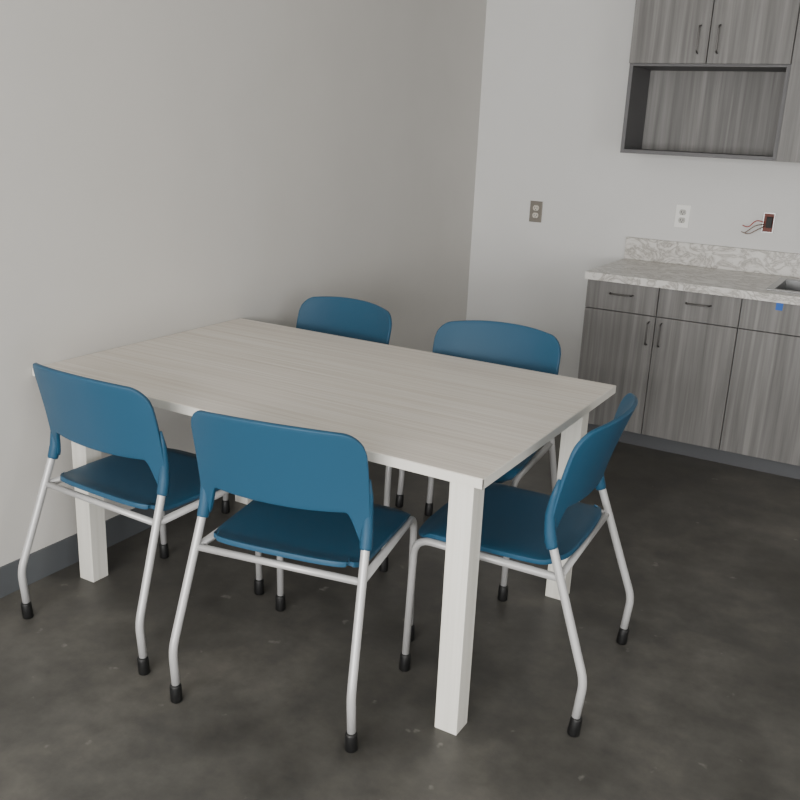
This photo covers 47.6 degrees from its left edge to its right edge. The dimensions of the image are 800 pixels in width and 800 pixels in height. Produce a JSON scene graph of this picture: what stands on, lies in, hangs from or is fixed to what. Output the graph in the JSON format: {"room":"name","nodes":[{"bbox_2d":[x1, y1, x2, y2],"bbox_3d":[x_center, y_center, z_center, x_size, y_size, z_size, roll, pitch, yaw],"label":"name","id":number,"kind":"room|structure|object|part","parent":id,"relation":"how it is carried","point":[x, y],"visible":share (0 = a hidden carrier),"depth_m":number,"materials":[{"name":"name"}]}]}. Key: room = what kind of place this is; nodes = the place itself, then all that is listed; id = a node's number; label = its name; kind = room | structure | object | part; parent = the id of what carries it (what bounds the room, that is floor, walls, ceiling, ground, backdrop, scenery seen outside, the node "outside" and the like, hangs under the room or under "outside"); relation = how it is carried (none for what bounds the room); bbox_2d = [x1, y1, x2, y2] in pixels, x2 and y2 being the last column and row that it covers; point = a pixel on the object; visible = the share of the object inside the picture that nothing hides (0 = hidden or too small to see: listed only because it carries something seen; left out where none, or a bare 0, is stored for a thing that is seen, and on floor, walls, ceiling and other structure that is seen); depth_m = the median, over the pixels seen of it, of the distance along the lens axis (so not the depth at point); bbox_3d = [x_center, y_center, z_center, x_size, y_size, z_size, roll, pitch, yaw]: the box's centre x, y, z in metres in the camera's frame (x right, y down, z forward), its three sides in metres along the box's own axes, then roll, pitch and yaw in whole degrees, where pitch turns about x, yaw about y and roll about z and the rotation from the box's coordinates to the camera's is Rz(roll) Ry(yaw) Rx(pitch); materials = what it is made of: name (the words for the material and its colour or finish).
{"room":"office break room","nodes":[
{"label":"office break room","id":0,"kind":"room"},
{"bbox_2d":[0,0,486,566],"bbox_3d":[-1.561,-0.608,2.169,0.120,2.850,8.040,12,19,28],"label":"wall","id":1,"kind":"structure","parent":0,"point":[168,167],"depth_m":3.46,"materials":[{"name":"paint"}]},
{"bbox_2d":[0,489,219,597],"bbox_3d":[-1.565,0.715,2.538,0.008,0.105,7.800,12,19,28],"label":"baseboard","id":2,"kind":"structure","parent":1,"relation":"attached to","point":[46,561],"depth_m":3.16,"materials":[{"name":"grey plastic"}]},
{"bbox_2d":[0,433,799,799],"bbox_3d":[0.669,1.287,1.341,5.440,0.100,8.040,12,19,28],"label":"floor","id":3,"kind":"structure","parent":0,"point":[701,699],"depth_m":2.68,"materials":[{"name":"concrete"}]},
{"bbox_2d":[18,363,263,675],"bbox_3d":[-0.794,0.271,2.839,0.554,0.847,0.583,13,20,30],"label":"chair","id":4,"kind":"object","parent":3,"relation":"on","point":[120,421],"visible":0.86,"depth_m":2.62,"materials":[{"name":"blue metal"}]},
{"bbox_3d":[-1.120,0.374,2.821,0.025,0.572,0.164,17,22,40],"label":"leg","id":5,"kind":"part","parent":4,"relation":"part of","materials":[{"name":"silver metal"}]},
{"bbox_3d":[-0.890,0.070,2.599,0.490,0.331,0.137,13,20,30],"label":"backrest","id":6,"kind":"part","parent":4,"relation":"part of","materials":[{"name":"blue plastic"}]},
{"bbox_3d":[-0.970,0.395,3.051,0.022,0.411,0.468,13,20,31],"label":"leg","id":7,"kind":"part","parent":4,"relation":"part of","materials":[{"name":"silver metal"}]},
{"bbox_3d":[-0.768,0.238,2.871,0.458,0.056,0.479,13,20,30],"label":"seat","id":8,"kind":"part","parent":4,"relation":"part of","materials":[{"name":"blue plastic"}]},
{"bbox_3d":[-0.701,0.468,2.575,0.025,0.572,0.164,9,18,19],"label":"leg","id":9,"kind":"part","parent":4,"relation":"part of","materials":[{"name":"silver metal"}]},
{"bbox_3d":[-0.579,0.482,2.821,0.022,0.411,0.468,12,19,28],"label":"leg","id":10,"kind":"part","parent":4,"relation":"part of","materials":[{"name":"silver metal"}]},
{"bbox_2d":[169,410,416,752],"bbox_3d":[-0.259,0.387,2.537,0.554,0.847,0.588,8,18,18],"label":"chair","id":11,"kind":"object","parent":3,"relation":"on","point":[310,491],"visible":0.99,"depth_m":2.31,"materials":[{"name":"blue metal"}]},
{"bbox_3d":[-0.568,0.511,2.453,0.025,0.572,0.164,12,19,29],"label":"leg","id":12,"kind":"part","parent":11,"relation":"part of","materials":[{"name":"silver metal"}]},
{"bbox_3d":[-0.466,0.521,2.711,0.022,0.411,0.473,9,18,20],"label":"leg","id":13,"kind":"part","parent":11,"relation":"part of","materials":[{"name":"silver metal"}]},
{"bbox_3d":[-0.317,0.194,2.277,0.490,0.331,0.137,8,18,18],"label":"backrest","id":14,"kind":"part","parent":11,"relation":"part of","materials":[{"name":"blue plastic"}]},
{"bbox_3d":[-0.241,0.352,2.573,0.458,0.056,0.484,8,18,18],"label":"seat","id":15,"kind":"part","parent":11,"relation":"part of","materials":[{"name":"blue plastic"}]},
{"bbox_3d":[-0.103,0.579,2.297,0.025,0.572,0.164,5,17,8],"label":"leg","id":16,"kind":"part","parent":11,"relation":"part of","materials":[{"name":"silver metal"}]},
{"bbox_3d":[-0.032,0.584,2.566,0.022,0.411,0.473,8,18,17],"label":"leg","id":17,"kind":"part","parent":11,"relation":"part of","materials":[{"name":"silver metal"}]},
{"bbox_2d":[221,296,404,513],"bbox_3d":[-0.352,0.044,3.647,0.554,0.847,0.568,15,21,35],"label":"chair","id":18,"kind":"object","parent":3,"relation":"on","point":[339,316],"visible":0.27,"depth_m":3.73,"materials":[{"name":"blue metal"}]},
{"bbox_3d":[-0.223,-0.242,3.721,0.490,0.331,0.137,15,21,35],"label":"backrest","id":19,"kind":"part","parent":18,"relation":"part of","materials":[{"name":"blue plastic"}]},
{"bbox_3d":[-0.037,0.157,3.693,0.164,0.572,0.025,-12,22,-40],"label":"leg","id":20,"kind":"part","parent":18,"relation":"part of","materials":[{"name":"silver metal"}]},
{"bbox_2d":[32,318,615,734],"bbox_3d":[-0.248,0.278,3.078,1.604,0.740,1.032,12,19,28],"label":"conference table","id":21,"kind":"object","parent":3,"relation":"on","point":[463,422],"visible":0.81,"depth_m":2.79,"materials":[{"name":"laminate"}]},
{"bbox_3d":[-1.042,0.269,3.034,0.066,0.714,0.066,12,19,28],"label":"leg","id":22,"kind":"part","parent":21,"relation":"part of","materials":[{"name":"laminate"}]},
{"bbox_3d":[-0.631,0.081,3.711,0.066,0.714,0.066,12,19,28],"label":"leg","id":23,"kind":"part","parent":21,"relation":"part of","materials":[{"name":"laminate"}]},
{"bbox_3d":[0.152,0.534,2.339,0.066,0.714,0.066,12,19,28],"label":"leg","id":24,"kind":"part","parent":21,"relation":"part of","materials":[{"name":"laminate"}]},
{"bbox_3d":[0.562,0.335,3.051,0.066,0.714,0.066,12,19,28],"label":"leg","id":25,"kind":"part","parent":21,"relation":"part of","materials":[{"name":"laminate"}]},
{"bbox_2d":[379,320,560,601],"bbox_3d":[0.269,0.178,3.301,0.554,0.847,0.568,9,18,22],"label":"chair","id":26,"kind":"object","parent":3,"relation":"on","point":[501,343],"visible":0.29,"depth_m":3.38,"materials":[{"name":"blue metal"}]},
{"bbox_3d":[0.029,0.334,3.395,0.022,0.411,0.453,9,18,20],"label":"leg","id":27,"kind":"part","parent":26,"relation":"part of","materials":[{"name":"silver metal"}]},
{"bbox_3d":[0.119,0.191,3.603,0.025,0.572,0.164,6,17,11],"label":"leg","id":28,"kind":"part","parent":26,"relation":"part of","materials":[{"name":"silver metal"}]},
{"bbox_3d":[0.357,-0.118,3.397,0.490,0.331,0.137,9,18,22],"label":"backrest","id":29,"kind":"part","parent":26,"relation":"part of","materials":[{"name":"blue plastic"}]},
{"bbox_3d":[0.251,0.167,3.252,0.458,0.056,0.464,9,18,22],"label":"seat","id":30,"kind":"part","parent":26,"relation":"part of","materials":[{"name":"blue plastic"}]},
{"bbox_3d":[0.452,0.405,3.224,0.022,0.411,0.453,10,18,23],"label":"leg","id":31,"kind":"part","parent":26,"relation":"part of","materials":[{"name":"silver metal"}]},
{"bbox_3d":[0.572,0.267,3.420,0.025,0.572,0.164,14,20,32],"label":"leg","id":32,"kind":"part","parent":26,"relation":"part of","materials":[{"name":"silver metal"}]},
{"bbox_2d":[399,393,637,736],"bbox_3d":[0.369,0.383,2.640,0.563,0.847,0.554,11,19,25],"label":"chair","id":33,"kind":"object","parent":3,"relation":"on","point":[520,524],"visible":0.9,"depth_m":2.50,"materials":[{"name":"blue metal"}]},
{"bbox_3d":[0.210,0.609,2.519,0.448,0.411,0.022,11,19,27],"label":"leg","id":34,"kind":"part","parent":33,"relation":"part of","materials":[{"name":"silver metal"}]},
{"bbox_3d":[0.328,0.353,2.654,0.459,0.056,0.458,11,19,25],"label":"seat","id":35,"kind":"part","parent":33,"relation":"part of","materials":[{"name":"blue plastic"}]},
{"bbox_3d":[0.430,0.580,2.374,0.164,0.572,0.025,15,21,36],"label":"leg","id":36,"kind":"part","parent":33,"relation":"part of","materials":[{"name":"silver metal"}]},
{"bbox_3d":[0.551,0.169,2.483,0.137,0.331,0.490,11,19,25],"label":"backrest","id":37,"kind":"part","parent":33,"relation":"part of","materials":[{"name":"blue plastic"}]},
{"bbox_3d":[0.656,0.461,2.797,0.161,0.572,0.051,11,19,25],"label":"leg","id":38,"kind":"part","parent":33,"relation":"part of","materials":[{"name":"silver metal"}]},
{"bbox_2d":[578,279,799,478],"bbox_3d":[2.085,-0.069,4.388,2.334,0.838,0.672,12,19,28],"label":"base cabinet","id":39,"kind":"object","parent":3,"relation":"on","point":[716,378],"visible":1,"depth_m":4.40,"materials":[{"name":"grey"}]},
{"bbox_3d":[1.087,-0.151,4.620,0.360,0.605,0.020,12,19,28],"label":"door","id":40,"kind":"part","parent":39,"relation":"part of","materials":[{"name":"laminate"}]},
{"bbox_3d":[1.090,-0.520,4.483,0.122,0.008,0.034,12,19,28],"label":"drawer handle","id":41,"kind":"part","parent":39,"relation":"part of","materials":[{"name":"grey metal"}]},
{"bbox_3d":[1.103,-0.511,4.510,0.360,0.140,0.020,12,19,28],"label":"drawer","id":42,"kind":"part","parent":39,"relation":"part of","materials":[{"name":"laminate"}]},
{"bbox_3d":[1.214,-0.325,4.462,0.008,0.123,0.035,12,19,28],"label":"door handle","id":43,"kind":"part","parent":39,"relation":"part of","materials":[{"name":"grey metal"}]},
{"bbox_3d":[1.267,-0.314,4.433,0.008,0.123,0.035,12,19,28],"label":"door handle","id":44,"kind":"part","parent":39,"relation":"part of","materials":[{"name":"grey metal"}]},
{"bbox_3d":[1.409,-0.083,4.443,0.381,0.605,0.020,12,19,28],"label":"door","id":45,"kind":"part","parent":39,"relation":"part of","materials":[{"name":"laminate"}]},
{"bbox_2d":[585,237,799,304],"bbox_3d":[2.106,-0.546,4.251,2.342,0.157,0.659,12,19,28],"label":"countertop","id":46,"kind":"structure","parent":39,"relation":"on","point":[745,273],"depth_m":4.68,"materials":[{"name":"stone"}]},
{"bbox_2d":[766,277,799,293],"bbox_3d":[2.078,-0.578,4.270,0.584,0.411,0.469,12,19,28],"label":"sink","id":47,"kind":"object","parent":46,"relation":"in","point":[783,284],"visible":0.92,"depth_m":4.53,"materials":[{"name":"silver metal"}]},
{"bbox_2d":[776,280,799,291],"bbox_3d":[2.072,-0.448,4.309,0.524,0.140,0.409,12,19,28],"label":"basin","id":48,"kind":"object","parent":47,"relation":"in","point":[786,285],"depth_m":4.53,"materials":[{"name":"silver metal"}]},
{"bbox_3d":[1.413,-0.452,4.306,0.122,0.008,0.034,12,19,28],"label":"drawer handle","id":49,"kind":"part","parent":39,"relation":"part of","materials":[{"name":"grey metal"}]},
{"bbox_3d":[1.426,-0.443,4.333,0.381,0.140,0.020,12,19,28],"label":"drawer","id":50,"kind":"part","parent":39,"relation":"part of","materials":[{"name":"laminate"}]},
{"bbox_3d":[1.735,-0.014,4.264,0.366,0.605,0.020,12,19,28],"label":"door","id":51,"kind":"part","parent":39,"relation":"part of","materials":[{"name":"laminate"}]},
{"bbox_3d":[1.913,-0.340,4.066,0.741,0.140,0.020,12,19,28],"label":"drawer","id":52,"kind":"part","parent":39,"relation":"part of","materials":[{"name":"laminate"}]},
{"bbox_2d":[466,0,799,378],"bbox_3d":[2.731,-1.037,4.205,5.200,2.850,0.120,12,19,28],"label":"wall","id":53,"kind":"structure","parent":0,"point":[555,73],"depth_m":5.10,"materials":[{"name":"paint"}]},
{"bbox_2d":[529,201,542,222],"bbox_3d":[0.791,-1.098,5.287,0.076,0.120,0.010,12,19,28],"label":"wall outlet","id":54,"kind":"object","parent":53,"relation":"attached to","point":[535,215],"visible":1,"depth_m":5.28,"materials":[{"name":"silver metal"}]},
{"bbox_2d":[674,204,690,227],"bbox_3d":[1.517,-0.987,4.877,0.076,0.120,0.010,12,19,28],"label":"wall outlet","id":55,"kind":"object","parent":53,"relation":"attached to","point":[682,215],"visible":1,"depth_m":4.87,"materials":[{"name":"white plastic"}]},
{"bbox_2d":[678,217,684,222],"bbox_3d":[1.515,-0.967,4.881,0.037,0.029,0.003,12,19,28],"label":"socket","id":56,"kind":"object","parent":55,"relation":"attached to","point":[680,219],"depth_m":4.88,"materials":[{"name":"grey plastic"}]},
{"bbox_2d":[679,209,685,214],"bbox_3d":[1.517,-1.007,4.869,0.037,0.029,0.003,12,19,28],"label":"socket","id":57,"kind":"object","parent":55,"relation":"attached to","point":[681,211],"depth_m":4.87,"materials":[{"name":"grey plastic"}]},
{"bbox_2d":[620,0,799,162],"bbox_3d":[1.951,-1.704,4.190,1.694,1.173,0.384,12,19,28],"label":"upper cabinet","id":58,"kind":"object","parent":53,"relation":"attached to","point":[707,78],"visible":1,"depth_m":4.47,"materials":[{"name":"grey"}]},
{"bbox_3d":[1.317,-1.996,4.315,0.372,0.743,0.020,12,19,28],"label":"door","id":59,"kind":"part","parent":58,"relation":"part of","materials":[{"name":"laminate"}]},
{"bbox_3d":[1.416,-1.711,4.302,0.008,0.133,0.035,12,19,28],"label":"handle","id":60,"kind":"part","parent":58,"relation":"part of","materials":[{"name":"grey metal"}]},
{"bbox_3d":[1.493,-1.695,4.260,0.008,0.133,0.035,12,19,28],"label":"handle","id":61,"kind":"part","parent":58,"relation":"part of","materials":[{"name":"grey metal"}]},
{"bbox_3d":[1.643,-1.927,4.137,0.376,0.743,0.020,12,19,28],"label":"door","id":62,"kind":"part","parent":58,"relation":"part of","materials":[{"name":"laminate"}]},
{"bbox_3d":[1.999,-1.644,3.999,0.464,1.173,0.020,12,19,28],"label":"tall door","id":63,"kind":"part","parent":58,"relation":"part of","materials":[{"name":"laminate"}]},
{"bbox_2d":[624,237,799,277],"bbox_3d":[2.268,-0.637,4.511,2.342,0.120,0.021,12,19,28],"label":"backsplash","id":64,"kind":"structure","parent":53,"relation":"attached to","point":[787,264],"depth_m":4.83,"materials":[{"name":"stone"}]},
{"bbox_2d":[741,212,775,233],"bbox_3d":[1.844,-0.909,4.674,0.159,0.113,0.037,5,17,7],"label":"outlet box","id":65,"kind":"object","parent":53,"relation":"attached to","point":[768,221],"visible":1,"depth_m":4.67,"materials":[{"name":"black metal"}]}
]}

